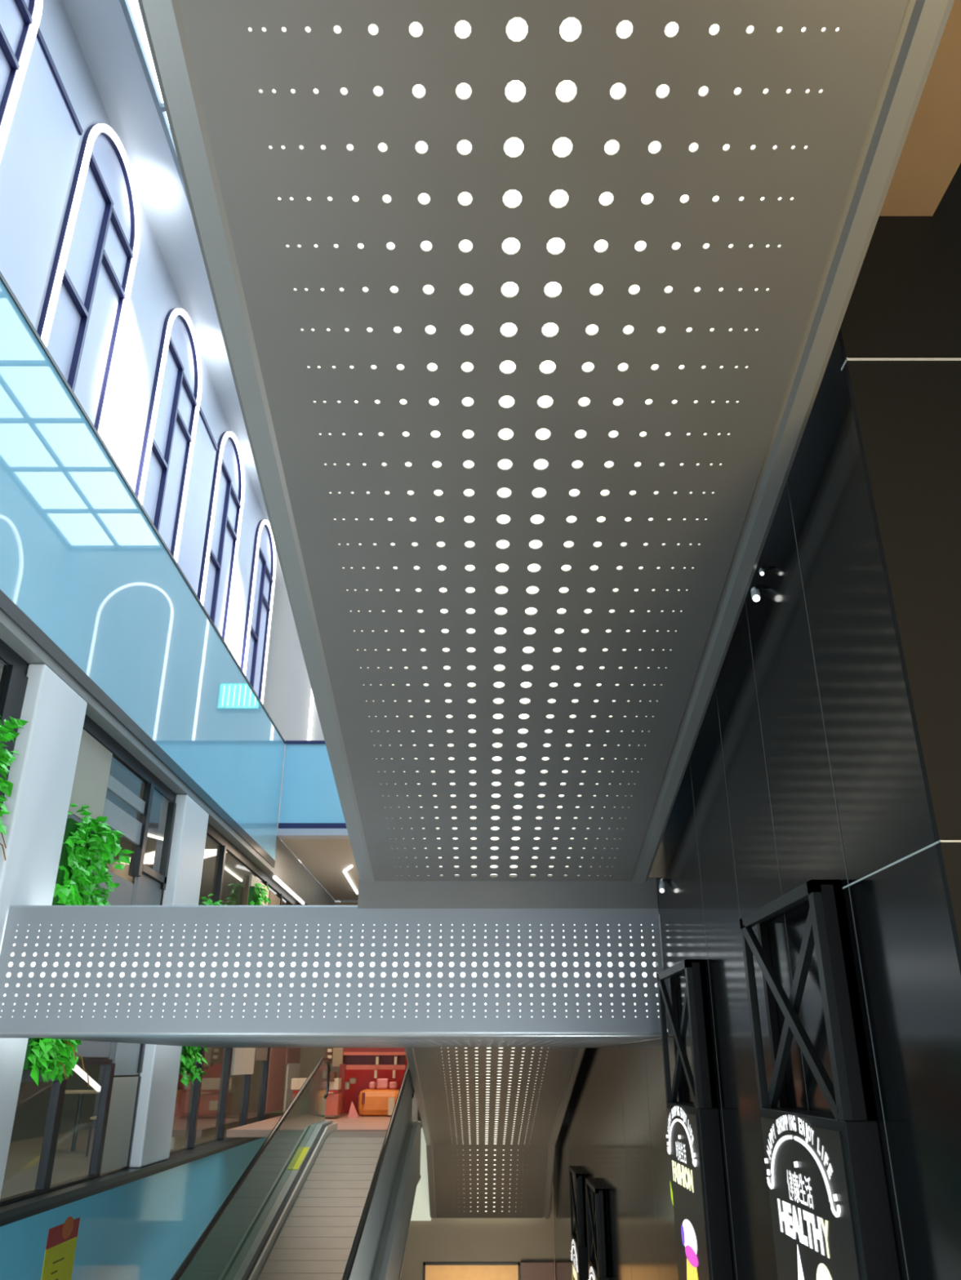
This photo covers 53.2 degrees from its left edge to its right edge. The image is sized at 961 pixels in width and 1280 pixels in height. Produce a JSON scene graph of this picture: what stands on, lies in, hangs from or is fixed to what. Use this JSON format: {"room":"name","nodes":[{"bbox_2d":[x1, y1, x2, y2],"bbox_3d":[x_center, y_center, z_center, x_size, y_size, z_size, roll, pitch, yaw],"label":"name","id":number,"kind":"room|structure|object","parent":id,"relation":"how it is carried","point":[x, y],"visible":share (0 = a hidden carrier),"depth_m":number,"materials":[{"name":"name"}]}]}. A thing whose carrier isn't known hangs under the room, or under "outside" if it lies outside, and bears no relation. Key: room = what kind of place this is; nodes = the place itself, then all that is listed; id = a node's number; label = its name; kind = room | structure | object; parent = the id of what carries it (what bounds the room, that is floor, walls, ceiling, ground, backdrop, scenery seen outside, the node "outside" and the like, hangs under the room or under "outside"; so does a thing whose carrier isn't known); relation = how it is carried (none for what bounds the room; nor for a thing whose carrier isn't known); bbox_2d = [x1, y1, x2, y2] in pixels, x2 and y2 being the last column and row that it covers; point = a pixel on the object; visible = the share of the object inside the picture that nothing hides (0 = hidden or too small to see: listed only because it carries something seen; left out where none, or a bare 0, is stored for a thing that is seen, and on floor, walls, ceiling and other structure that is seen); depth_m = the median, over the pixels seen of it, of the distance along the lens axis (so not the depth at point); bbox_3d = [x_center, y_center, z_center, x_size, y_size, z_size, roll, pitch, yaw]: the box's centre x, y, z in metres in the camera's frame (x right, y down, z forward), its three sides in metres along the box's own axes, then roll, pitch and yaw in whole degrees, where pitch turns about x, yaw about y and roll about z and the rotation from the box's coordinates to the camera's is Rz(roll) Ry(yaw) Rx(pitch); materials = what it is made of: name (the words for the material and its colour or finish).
{"room":"shopping mall","nodes":[
{"label":"shopping mall","id":0,"kind":"room"},
{"bbox_2d":[71,1064,101,1091],"bbox_3d":[-5.000,5.529,12.152,0.070,0.368,1.116,0,-24,0],"label":"tube","id":1,"kind":"object","parent":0,"point":[77,1069],"visible":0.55,"depth_m":12.13,"materials":[{"name":"white plastic"}]},
{"bbox_2d":[10,892,188,1142],"bbox_3d":[-7.250,4.340,12.567,0.100,4.400,25.500,0,-24,0],"label":"wall","id":2,"kind":"structure","parent":0,"point":[33,1102],"depth_m":16.67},
{"bbox_2d":[0,1112,284,1199],"bbox_3d":[-5.675,6.399,11.659,3.050,0.100,25.500,0,-24,0],"label":"floor","id":3,"kind":"structure","parent":0,"point":[20,1175],"depth_m":13.49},
{"bbox_2d":[64,1089,100,1151],"bbox_3d":[-5.600,6.676,13.340,0.700,0.750,0.700,0,-24,0],"label":"cafe table","id":4,"kind":"object","parent":3,"relation":"on","point":[81,1092],"visible":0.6,"depth_m":13.30,"materials":[{"name":"beige paint"}]},
{"bbox_2d":[85,1115,96,1156],"bbox_3d":[-4.900,6.378,12.737,0.400,0.810,0.455,0,-24,0],"label":"cafe chair","id":5,"kind":"object","parent":3,"relation":"on","point":[95,1117],"visible":0.17,"depth_m":12.48,"materials":[{"name":"beige paint"}]},
{"bbox_2d":[0,1137,262,1226],"bbox_3d":[-4.005,5.611,9.821,0.290,0.059,21.500,0,-24,0],"label":"handrail","id":6,"kind":"structure","parent":3,"relation":"attached to","point":[35,1211],"depth_m":9.91,"materials":[{"name":"metal"}]},
{"bbox_2d":[0,1136,253,1220],"bbox_3d":[-3.980,6.324,11.583,0.340,0.055,25.300,0,-24,0],"label":"trim","id":7,"kind":"structure","parent":6,"relation":"on","point":[15,1208],"depth_m":9.87,"materials":[{"name":"black metal"}]},
{"bbox_2d":[0,664,87,1198],"bbox_3d":[-3.922,2.385,8.079,0.154,4.316,1.010,0,-24,0],"label":"column","id":8,"kind":"structure","parent":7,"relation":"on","point":[42,776],"depth_m":8.33,"materials":[{"name":"white paint"}]},
{"bbox_2d":[22,803,133,1087],"bbox_3d":[-3.801,2.914,9.165,0.318,2.474,1.426,0,-24,0],"label":"plant","id":9,"kind":"object","parent":8,"relation":"attached to","point":[76,882],"visible":0.44,"depth_m":9.06,"materials":[{"name":"green plant"}]},
{"bbox_2d":[129,794,208,1167],"bbox_3d":[-3.922,4.219,12.238,0.154,4.316,1.100,0,-24,0],"label":"column","id":10,"kind":"structure","parent":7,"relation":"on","point":[152,1139],"depth_m":11.93,"materials":[{"name":"white paint"}]},
{"bbox_2d":[178,893,226,1086],"bbox_3d":[-3.788,4.822,13.297,0.362,2.459,1.311,-2,-24,4],"label":"plant","id":11,"kind":"object","parent":10,"relation":"attached to","point":[188,1054],"visible":0.15,"depth_m":12.66,"materials":[{"name":"green plant"}]},
{"bbox_2d":[0,667,288,905],"bbox_3d":[-5.635,2.328,13.455,3.130,0.100,25.500,0,-24,0],"label":"window","id":12,"kind":"structure","parent":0,"point":[234,891],"depth_m":16.70,"materials":[{"name":"glass"}]},
{"bbox_2d":[146,833,163,840],"bbox_3d":[-5.050,3.067,14.932,0.050,0.043,1.565,-11,-26,24],"label":"tube","id":13,"kind":"object","parent":12,"relation":"attached to","point":[158,837],"visible":0.3,"depth_m":14.90,"materials":[{"name":"white plastic"}]},
{"bbox_2d":[224,866,242,881],"bbox_3d":[-4.600,4.318,17.769,0.050,0.043,1.600,0,-24,0],"label":"tube","id":14,"kind":"object","parent":12,"relation":"attached to","point":[226,868],"visible":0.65,"depth_m":17.80,"materials":[{"name":"white plastic"}]},
{"bbox_2d":[34,0,277,667],"bbox_3d":[-7.850,-3.847,17.544,0.300,14.600,35.000,0,-24,0],"label":"wall","id":15,"kind":"structure","parent":0,"point":[153,294],"depth_m":21.56,"materials":[{"name":"white paint"}]},
{"bbox_2d":[0,0,43,162],"bbox_3d":[-7.620,-6.026,12.877,0.159,14.020,2.840,0,-24,0],"label":"arched window","id":16,"kind":"structure","parent":15,"relation":"in","point":[20,20],"depth_m":15.67,"materials":[{"name":"white"}]},
{"bbox_2d":[0,27,83,327],"bbox_3d":[-7.649,-4.361,14.918,0.099,12.620,2.040,0,-24,0],"label":"wall panel","id":17,"kind":"object","parent":15,"relation":"attached to","point":[37,159],"visible":0.7,"depth_m":16.48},
{"bbox_2d":[36,123,140,439],"bbox_3d":[-7.620,-3.948,17.589,0.159,14.020,2.840,0,-24,0],"label":"arched window","id":18,"kind":"structure","parent":15,"relation":"in","point":[82,319],"depth_m":19.07,"materials":[{"name":"white glass"}]},
{"bbox_2d":[134,308,201,562],"bbox_3d":[-7.620,-1.870,22.301,0.159,14.020,2.840,0,-24,0],"label":"arched window","id":19,"kind":"structure","parent":15,"relation":"in","point":[162,481],"depth_m":23.85,"materials":[{"name":"white glass"}]},
{"bbox_2d":[177,406,217,594],"bbox_3d":[-7.649,-0.204,24.342,0.099,12.620,2.040,0,-24,0],"label":"wall panel","id":20,"kind":"object","parent":15,"relation":"attached to","point":[196,511],"visible":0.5,"depth_m":25.93,"materials":[{"name":"white paint"}]},
{"bbox_2d":[197,431,244,644],"bbox_3d":[-7.620,0.209,27.013,0.159,14.020,2.840,0,-24,0],"label":"arched window","id":21,"kind":"structure","parent":15,"relation":"in","point":[222,536],"depth_m":28.61,"materials":[{"name":"white glass"}]},
{"bbox_2d":[240,520,275,703],"bbox_3d":[-7.620,2.287,31.725,0.159,14.020,2.840,0,-24,0],"label":"arched window","id":22,"kind":"structure","parent":15,"relation":"in","point":[263,572],"depth_m":33.36,"materials":[{"name":"white glass"}]},
{"bbox_2d":[62,0,269,521],"bbox_3d":[-7.160,-10.664,20.551,1.080,0.300,35.000,0,-24,0],"label":"ceiling","id":23,"kind":"structure","parent":0,"point":[100,28],"depth_m":21.12,"materials":[{"name":"white paint"}]},
{"bbox_2d":[119,0,190,208],"bbox_3d":[0.655,-10.581,20.515,14.570,0.200,35.000,0,-24,0],"label":"skylight","id":24,"kind":"object","parent":23,"relation":"attached to","point":[131,8],"visible":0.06,"depth_m":18.80,"materials":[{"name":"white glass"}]},
{"bbox_2d":[184,902,357,1112],"bbox_3d":[-2.880,9.233,24.404,8.640,5.000,0.090,0,-24,0],"label":"wall","id":25,"kind":"structure","parent":0,"point":[211,1082],"depth_m":23.63,"materials":[{"name":"brown paint"}]},
{"bbox_2d":[0,609,312,905],"bbox_3d":[-4.075,2.341,13.449,0.450,0.090,25.500,0,-24,0],"label":"trim","id":26,"kind":"structure","parent":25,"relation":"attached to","point":[11,633],"depth_m":10.73,"materials":[{"name":"grey metal"}]},
{"bbox_2d":[0,271,285,867],"bbox_3d":[-3.884,-0.421,10.334,0.112,2.450,17.570,0,-24,0],"label":"glass balustrade","id":27,"kind":"object","parent":26,"relation":"on","point":[86,574],"visible":0.93,"depth_m":10.02,"materials":[{"name":"blue glass"}]},
{"bbox_2d":[272,875,304,904],"bbox_3d":[-3.870,5.103,19.499,0.070,0.070,3.200,0,-24,0],"label":"tube","id":28,"kind":"object","parent":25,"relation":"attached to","point":[277,879],"visible":1,"depth_m":19.23,"materials":[{"name":"white plastic"}]},
{"bbox_2d":[273,835,334,905],"bbox_3d":[-3.895,5.566,21.628,0.090,0.610,7.930,0,-24,0],"label":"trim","id":29,"kind":"structure","parent":25,"relation":"attached to","point":[286,864],"depth_m":20.40,"materials":[{"name":"beige paint"}]},
{"bbox_2d":[262,555,339,902],"bbox_3d":[0.300,3.275,33.694,16.000,14.600,0.300,0,-24,0],"label":"wall","id":30,"kind":"structure","parent":0,"point":[287,687],"depth_m":34.34,"materials":[{"name":"white paint"}]},
{"bbox_2d":[300,688,313,862],"bbox_3d":[-5.955,4.513,32.907,0.090,10.900,0.139,0,-24,0],"label":"light","id":31,"kind":"object","parent":30,"relation":"attached to","point":[310,719],"visible":0.02,"depth_m":33.64,"materials":[{"name":"white"}]},
{"bbox_2d":[278,822,357,902],"bbox_3d":[-1.196,6.336,24.589,5.289,0.149,13.890,0,-24,0],"label":"floor","id":32,"kind":"structure","parent":0,"point":[278,822],"depth_m":26.14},
{"bbox_2d":[226,1113,422,1137],"bbox_3d":[-2.430,9.422,18.960,2.820,0.100,9.700,0,-24,0],"label":"floor","id":33,"kind":"structure","parent":0,"point":[263,1128],"depth_m":15.39,"materials":[{"name":"tile"}]},
{"bbox_2d":[170,1057,421,1279],"bbox_3d":[-1.654,6.254,9.315,1.532,4.101,10.506,0,-24,0],"label":"escalator","id":34,"kind":"object","parent":33,"relation":"attached to","point":[316,1201],"visible":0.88,"depth_m":10.55,"materials":[{"name":"metal"}]},
{"bbox_2d":[290,1071,342,1115],"bbox_3d":[-3.038,8.381,17.758,0.884,0.714,0.540,0,-24,0],"label":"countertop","id":35,"kind":"structure","parent":33,"relation":"on","point":[333,1100],"depth_m":17.62,"materials":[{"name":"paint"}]},
{"bbox_2d":[347,1101,359,1117],"bbox_3d":[-2.371,8.781,17.959,0.193,0.268,0.150,0,-24,0],"label":"cone","id":36,"kind":"object","parent":33,"relation":"on","point":[353,1113],"visible":1,"depth_m":17.88,"materials":[{"name":"pink plastic"}]},
{"bbox_2d":[324,1047,407,1113],"bbox_3d":[-2.115,8.240,19.154,1.809,2.220,1.500,0,-24,0],"label":"storefront","id":37,"kind":"object","parent":33,"relation":"on","point":[359,1063],"visible":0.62,"depth_m":18.85,"materials":[{"name":"red paint"}]},
{"bbox_2d":[344,1081,350,1089],"bbox_3d":[-2.596,8.673,18.689,0.116,0.141,0.200,0,-24,0],"label":"box","id":38,"kind":"object","parent":37,"relation":"on","point":[347,1086],"visible":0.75,"depth_m":18.60,"materials":[{"name":"beige paint"}]},
{"bbox_2d":[349,1077,356,1084],"bbox_3d":[-2.484,8.595,18.724,0.130,0.113,0.200,0,-24,0],"label":"box","id":39,"kind":"object","parent":37,"relation":"on","point":[352,1080],"visible":1,"depth_m":18.64,"materials":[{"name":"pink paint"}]},
{"bbox_2d":[342,1052,405,1055],"bbox_3d":[-2.087,8.101,18.799,1.259,0.057,0.400,0,-24,0],"label":"shelf","id":40,"kind":"object","parent":37,"relation":"attached to","point":[344,1053],"depth_m":18.62,"materials":[{"name":"paint"}]},
{"bbox_2d":[343,1055,405,1064],"bbox_3d":[-2.109,8.270,18.922,1.267,0.187,0.100,0,-24,0],"label":"shelf","id":41,"kind":"object","parent":37,"relation":"attached to","point":[348,1060],"depth_m":18.87,"materials":[{"name":"red paint"}]},
{"bbox_2d":[373,1070,377,1078],"bbox_3d":[-2.010,8.324,18.406,0.052,0.140,0.052,-9,-26,20],"label":"pendant lamp","id":42,"kind":"object","parent":37,"relation":"hanging from","point":[375,1071],"visible":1,"depth_m":18.39,"materials":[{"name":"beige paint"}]},
{"bbox_2d":[346,1064,406,1069],"bbox_3d":[-2.079,8.334,18.730,1.256,0.085,0.400,0,-24,0],"label":"shelf","id":43,"kind":"object","parent":37,"relation":"attached to","point":[348,1066],"depth_m":18.55,"materials":[{"name":"paint"}]},
{"bbox_2d":[375,1056,378,1064],"bbox_3d":[-1.989,8.106,18.502,0.052,0.140,0.052,-9,-26,20],"label":"pendant lamp","id":44,"kind":"object","parent":37,"relation":"hanging from","point":[376,1057],"visible":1,"depth_m":18.49,"materials":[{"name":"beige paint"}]},
{"bbox_2d":[392,1070,395,1078],"bbox_3d":[-1.657,8.324,18.406,0.052,0.140,0.052,-9,-26,20],"label":"pendant lamp","id":45,"kind":"object","parent":37,"relation":"hanging from","point":[393,1071],"visible":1,"depth_m":18.39,"materials":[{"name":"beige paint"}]},
{"bbox_2d":[394,1056,397,1064],"bbox_3d":[-1.635,8.106,18.502,0.052,0.140,0.052,-9,-26,20],"label":"pendant lamp","id":46,"kind":"object","parent":37,"relation":"hanging from","point":[395,1057],"visible":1,"depth_m":18.48,"materials":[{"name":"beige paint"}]},
{"bbox_2d":[357,1088,399,1116],"bbox_3d":[-1.921,8.897,18.465,0.824,0.465,0.630,0,-24,0],"label":"countertop","id":47,"kind":"structure","parent":33,"relation":"on","point":[371,1102],"depth_m":18.21,"materials":[{"name":"orange paint"}]},
{"bbox_2d":[368,1081,375,1088],"bbox_3d":[-2.080,8.572,18.488,0.113,0.125,0.150,0,-24,0],"label":"box","id":48,"kind":"object","parent":47,"relation":"on","point":[372,1084],"visible":1,"depth_m":18.43,"materials":[{"name":"pink"}]},
{"bbox_2d":[376,1078,388,1088],"bbox_3d":[-1.889,8.547,18.499,0.222,0.181,0.150,0,-24,0],"label":"box","id":49,"kind":"object","parent":47,"relation":"on","point":[381,1083],"visible":1,"depth_m":18.43,"materials":[{"name":"pink"}]},
{"bbox_2d":[389,1081,396,1088],"bbox_3d":[-1.681,8.572,18.488,0.143,0.125,0.150,0,-24,0],"label":"box","id":50,"kind":"object","parent":47,"relation":"on","point":[393,1085],"visible":1,"depth_m":18.43,"materials":[{"name":"pink"}]},
{"bbox_2d":[404,1047,586,1218],"bbox_3d":[0.189,7.831,15.826,2.378,4.067,8.720,0,-24,0],"label":"ceiling panel","id":51,"kind":"object","parent":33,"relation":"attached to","point":[491,1118],"visible":0.98,"depth_m":16.05,"materials":[{"name":"white metal"}]},
{"bbox_2d":[280,839,535,900],"bbox_3d":[-1.196,5.237,21.773,5.289,0.110,7.930,0,-24,0],"label":"ceiling","id":52,"kind":"structure","parent":0,"point":[326,860],"depth_m":20.57,"materials":[{"name":"beige paint"}]},
{"bbox_2d":[342,864,358,894],"bbox_3d":[-3.034,5.623,22.426,0.254,0.066,3.624,2,-24,-4],"label":"tube","id":53,"kind":"object","parent":52,"relation":"attached to","point":[349,867],"visible":0.98,"depth_m":21.97,"materials":[{"name":"white plastic"}]},
{"bbox_2d":[411,1092,420,1120],"bbox_3d":[-1.115,6.607,18.672,0.170,4.820,4.500,0,-24,0],"label":"wall","id":54,"kind":"structure","parent":0,"point":[415,1116],"depth_m":15.74,"materials":[{"name":"beige paint"}]},
{"bbox_2d":[400,1186,555,1279],"bbox_3d":[-3.276,11.868,19.029,9.448,4.040,0.200,0,-24,0],"label":"wall","id":55,"kind":"structure","parent":0,"point":[436,1239],"depth_m":18.93,"materials":[{"name":"beige paint"}]},
{"bbox_2d":[0,664,28,809],"bbox_3d":[-4.310,1.538,5.989,0.680,4.180,3.500,0,-24,0],"label":"shop window","id":56,"kind":"structure","parent":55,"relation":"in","point":[13,682],"depth_m":8.14,"materials":[{"name":"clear glass"}]},
{"bbox_2d":[0,715,27,860],"bbox_3d":[-3.806,1.004,7.156,0.308,1.343,1.249,0,-24,0],"label":"hanging plant","id":57,"kind":"object","parent":56,"relation":"hanging from","point":[6,757],"visible":1,"depth_m":7.64,"materials":[{"name":"green plant"}]},
{"bbox_2d":[0,638,301,1206],"bbox_3d":[-4.020,3.955,11.644,0.100,4.320,23.500,0,-24,0],"label":"shop window","id":58,"kind":"structure","parent":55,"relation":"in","point":[113,1135],"depth_m":10.47,"materials":[{"name":"clear glass"}]},
{"bbox_2d":[186,845,300,1148],"bbox_3d":[-4.015,6.486,17.209,0.110,4.180,9.727,0,-24,0],"label":"shop window","id":59,"kind":"structure","parent":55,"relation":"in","point":[274,1059],"depth_m":16.69,"materials":[{"name":"clear glass"}]},
{"bbox_2d":[247,883,271,905],"bbox_3d":[-3.805,5.168,16.323,0.310,2.076,0.869,0,-24,0],"label":"plant","id":60,"kind":"object","parent":59,"relation":"attached to","point":[255,895],"visible":0.18,"depth_m":16.47,"materials":[{"name":"green plant"}]},
{"bbox_2d":[410,1127,431,1220],"bbox_3d":[-1.388,10.685,19.387,0.815,1.790,0.080,0,-24,0],"label":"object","id":61,"kind":"structure","parent":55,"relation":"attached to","point":[420,1210],"depth_m":19.17,"materials":[{"name":"white"}]},
{"bbox_2d":[422,1262,519,1279],"bbox_3d":[-0.172,12.919,18.434,1.887,1.638,0.040,0,-24,0],"label":"door frame","id":62,"kind":"structure","parent":55,"relation":"in","point":[424,1264],"depth_m":18.74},
{"bbox_2d":[520,1261,554,1279],"bbox_3d":[1.106,12.883,18.379,0.649,1.658,0.130,0,-24,0],"label":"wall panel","id":63,"kind":"structure","parent":55,"relation":"attached to","point":[530,1270],"depth_m":18.60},
{"bbox_2d":[425,1198,555,1279],"bbox_3d":[0.250,13.787,21.844,4.500,2.800,0.100,0,-24,0],"label":"wall","id":64,"kind":"structure","parent":0,"point":[432,1272],"depth_m":21.59,"materials":[{"name":"beige paint"}]},
{"bbox_2d":[547,333,960,1279],"bbox_3d":[1.600,5.468,11.283,0.300,9.500,18.939,0,-24,0],"label":"wall","id":65,"kind":"structure","parent":0,"point":[910,969],"depth_m":4.32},
{"bbox_2d":[276,828,349,839],"bbox_3d":[-1.195,3.685,18.255,5.290,0.130,0.320,0,-24,0],"label":"trim","id":66,"kind":"structure","parent":65,"relation":"attached to","point":[282,833],"depth_m":18.12,"materials":[{"name":"white paint"}]},
{"bbox_2d":[278,740,346,828],"bbox_3d":[-1.188,2.783,18.526,5.274,1.740,0.072,0,-24,0],"label":"glass balustrade","id":67,"kind":"object","parent":66,"relation":"on","point":[309,797],"visible":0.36,"depth_m":18.48,"materials":[{"name":"blue glass"}]},
{"bbox_2d":[0,877,667,1047],"bbox_3d":[-1.194,3.575,10.069,5.283,1.220,5.250,0,-24,0],"label":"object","id":68,"kind":"object","parent":65,"relation":"attached to","point":[414,963],"visible":1,"depth_m":7.65,"materials":[{"name":"white metal"}]},
{"bbox_2d":[137,0,954,882],"bbox_3d":[0.189,-1.297,4.195,2.378,3.039,9.430,0,-24,0],"label":"ceiling panel","id":69,"kind":"object","parent":68,"relation":"attached to","point":[531,313],"visible":1,"depth_m":3.71,"materials":[{"name":"white metal"}]},
{"bbox_2d":[568,1165,588,1279],"bbox_3d":[1.378,9.014,13.271,0.142,2.975,1.160,0,-24,0],"label":"sign","id":70,"kind":"object","parent":65,"relation":"attached to","point":[579,1255],"visible":1,"depth_m":13.23,"materials":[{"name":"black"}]},
{"bbox_2d":[585,1177,609,1279],"bbox_3d":[1.378,7.932,11.016,0.142,2.975,1.160,0,-24,0],"label":"sign","id":71,"kind":"object","parent":65,"relation":"attached to","point":[598,1266],"visible":1,"depth_m":11.05,"materials":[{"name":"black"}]},
{"bbox_2d":[618,1048,631,1279],"bbox_3d":[1.449,4.810,9.791,0.002,9.300,0.003,0,-24,0],"label":"trim","id":72,"kind":"structure","parent":65,"relation":"attached to","point":[619,1048],"depth_m":9.58,"materials":[{"name":"metal"}]},
{"bbox_2d":[644,1042,659,1277],"bbox_3d":[1.449,4.124,8.236,0.002,9.300,0.003,0,-24,0],"label":"trim","id":73,"kind":"structure","parent":65,"relation":"attached to","point":[644,1042],"depth_m":8.11,"materials":[{"name":"metal"}]},
{"bbox_2d":[658,878,666,893],"bbox_3d":[1.418,1.902,7.440,0.063,0.125,0.135,-7,-25,15],"label":"spot lamp","id":74,"kind":"object","parent":65,"relation":"attached to","point":[662,882],"visible":1,"depth_m":7.42,"materials":[{"name":"white metal"}]},
{"bbox_2d":[657,959,733,1279],"bbox_3d":[1.378,3.649,6.112,0.142,2.975,1.130,0,-24,0],"label":"sign","id":75,"kind":"object","parent":65,"relation":"attached to","point":[698,1196],"visible":1,"depth_m":6.02,"materials":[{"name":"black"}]},
{"bbox_2d":[689,764,737,1279],"bbox_3d":[1.449,3.002,5.692,0.002,9.300,0.003,0,-24,0],"label":"trim","id":76,"kind":"structure","parent":65,"relation":"attached to","point":[690,765],"depth_m":5.96,"materials":[{"name":"metal"}]},
{"bbox_2d":[715,684,740,919],"bbox_3d":[1.449,2.643,4.878,0.002,9.300,0.003,0,-24,0],"label":"trim","id":77,"kind":"structure","parent":65,"relation":"attached to","point":[715,685],"depth_m":5.62,"materials":[{"name":"metal"}]},
{"bbox_2d":[750,585,763,602],"bbox_3d":[1.418,-0.235,4.915,0.063,0.125,0.135,-7,-25,15],"label":"spot lamp","id":78,"kind":"object","parent":65,"relation":"attached to","point":[755,593],"visible":1,"depth_m":4.88,"materials":[{"name":"white metal"}]},
{"bbox_2d":[758,565,768,575],"bbox_3d":[1.414,-0.343,4.822,0.069,0.069,0.054,16,-28,-32],"label":"spot lamp","id":79,"kind":"object","parent":65,"relation":"attached to","point":[761,571],"visible":1,"depth_m":4.82,"materials":[{"name":"white metal"}]},
{"bbox_2d":[745,602,808,1111],"bbox_3d":[1.449,2.317,4.137,0.002,9.300,0.003,0,-24,0],"label":"trim","id":80,"kind":"structure","parent":65,"relation":"attached to","point":[745,602],"depth_m":4.75,"materials":[{"name":"metal"}]},
{"bbox_2d":[739,879,901,1279],"bbox_3d":[1.378,2.555,3.780,0.142,2.975,1.160,0,-24,0],"label":"sign","id":81,"kind":"object","parent":65,"relation":"attached to","point":[831,1215],"visible":1,"depth_m":3.75,"materials":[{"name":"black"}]},
{"bbox_2d":[786,480,908,1279],"bbox_3d":[1.449,1.965,3.341,0.002,9.300,0.004,0,-24,0],"label":"trim","id":82,"kind":"structure","parent":65,"relation":"attached to","point":[786,481],"depth_m":3.74,"materials":[{"name":"metal"}]},
{"bbox_2d":[838,163,960,973],"bbox_3d":[2.825,1.641,2.604,2.750,9.500,0.030,0,-24,0],"label":"wall","id":83,"kind":"structure","parent":0,"point":[904,301],"depth_m":3.62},
{"bbox_2d":[840,357,960,370],"bbox_3d":[2.824,-1.099,3.824,2.753,0.008,0.070,0,-24,0],"label":"trim","id":84,"kind":"structure","parent":83,"relation":"attached to","point":[846,358],"depth_m":3.80,"materials":[{"name":"metal"}]},
{"bbox_2d":[842,840,960,888],"bbox_3d":[2.824,0.874,3.571,2.753,0.006,1.200,0,-24,0],"label":"trim","id":85,"kind":"structure","parent":83,"relation":"attached to","point":[939,841],"depth_m":3.27,"materials":[{"name":"metal"}]},
{"bbox_2d":[879,0,960,216],"bbox_3d":[1.657,-3.362,0.952,0.555,0.280,7.029,0,-24,0],"label":"ceiling","id":86,"kind":"structure","parent":83,"relation":"attached to","point":[930,157],"depth_m":3.78,"materials":[{"name":"beige paint"}]},
{"bbox_3d":[0.000,10.095,9.756,12.000,0.200,34.000,0,-24,0],"label":"floor","id":87,"kind":"structure","parent":0,"visible":0},
{"bbox_2d":[0,1137,266,1279],"bbox_3d":[-3.885,7.423,9.022,0.050,3.898,21.500,0,-24,0],"label":"glass balustrade","id":88,"kind":"object","parent":87,"relation":"on","point":[144,1228],"visible":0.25,"depth_m":10.81,"materials":[{"name":"blue glass"}]},
{"bbox_2d":[40,1216,79,1279],"bbox_3d":[-3.855,5.924,8.690,0.007,1.200,0.720,0,-24,0],"label":"sticker","id":89,"kind":"object","parent":88,"relation":"attached to","point":[61,1242],"visible":1,"depth_m":8.84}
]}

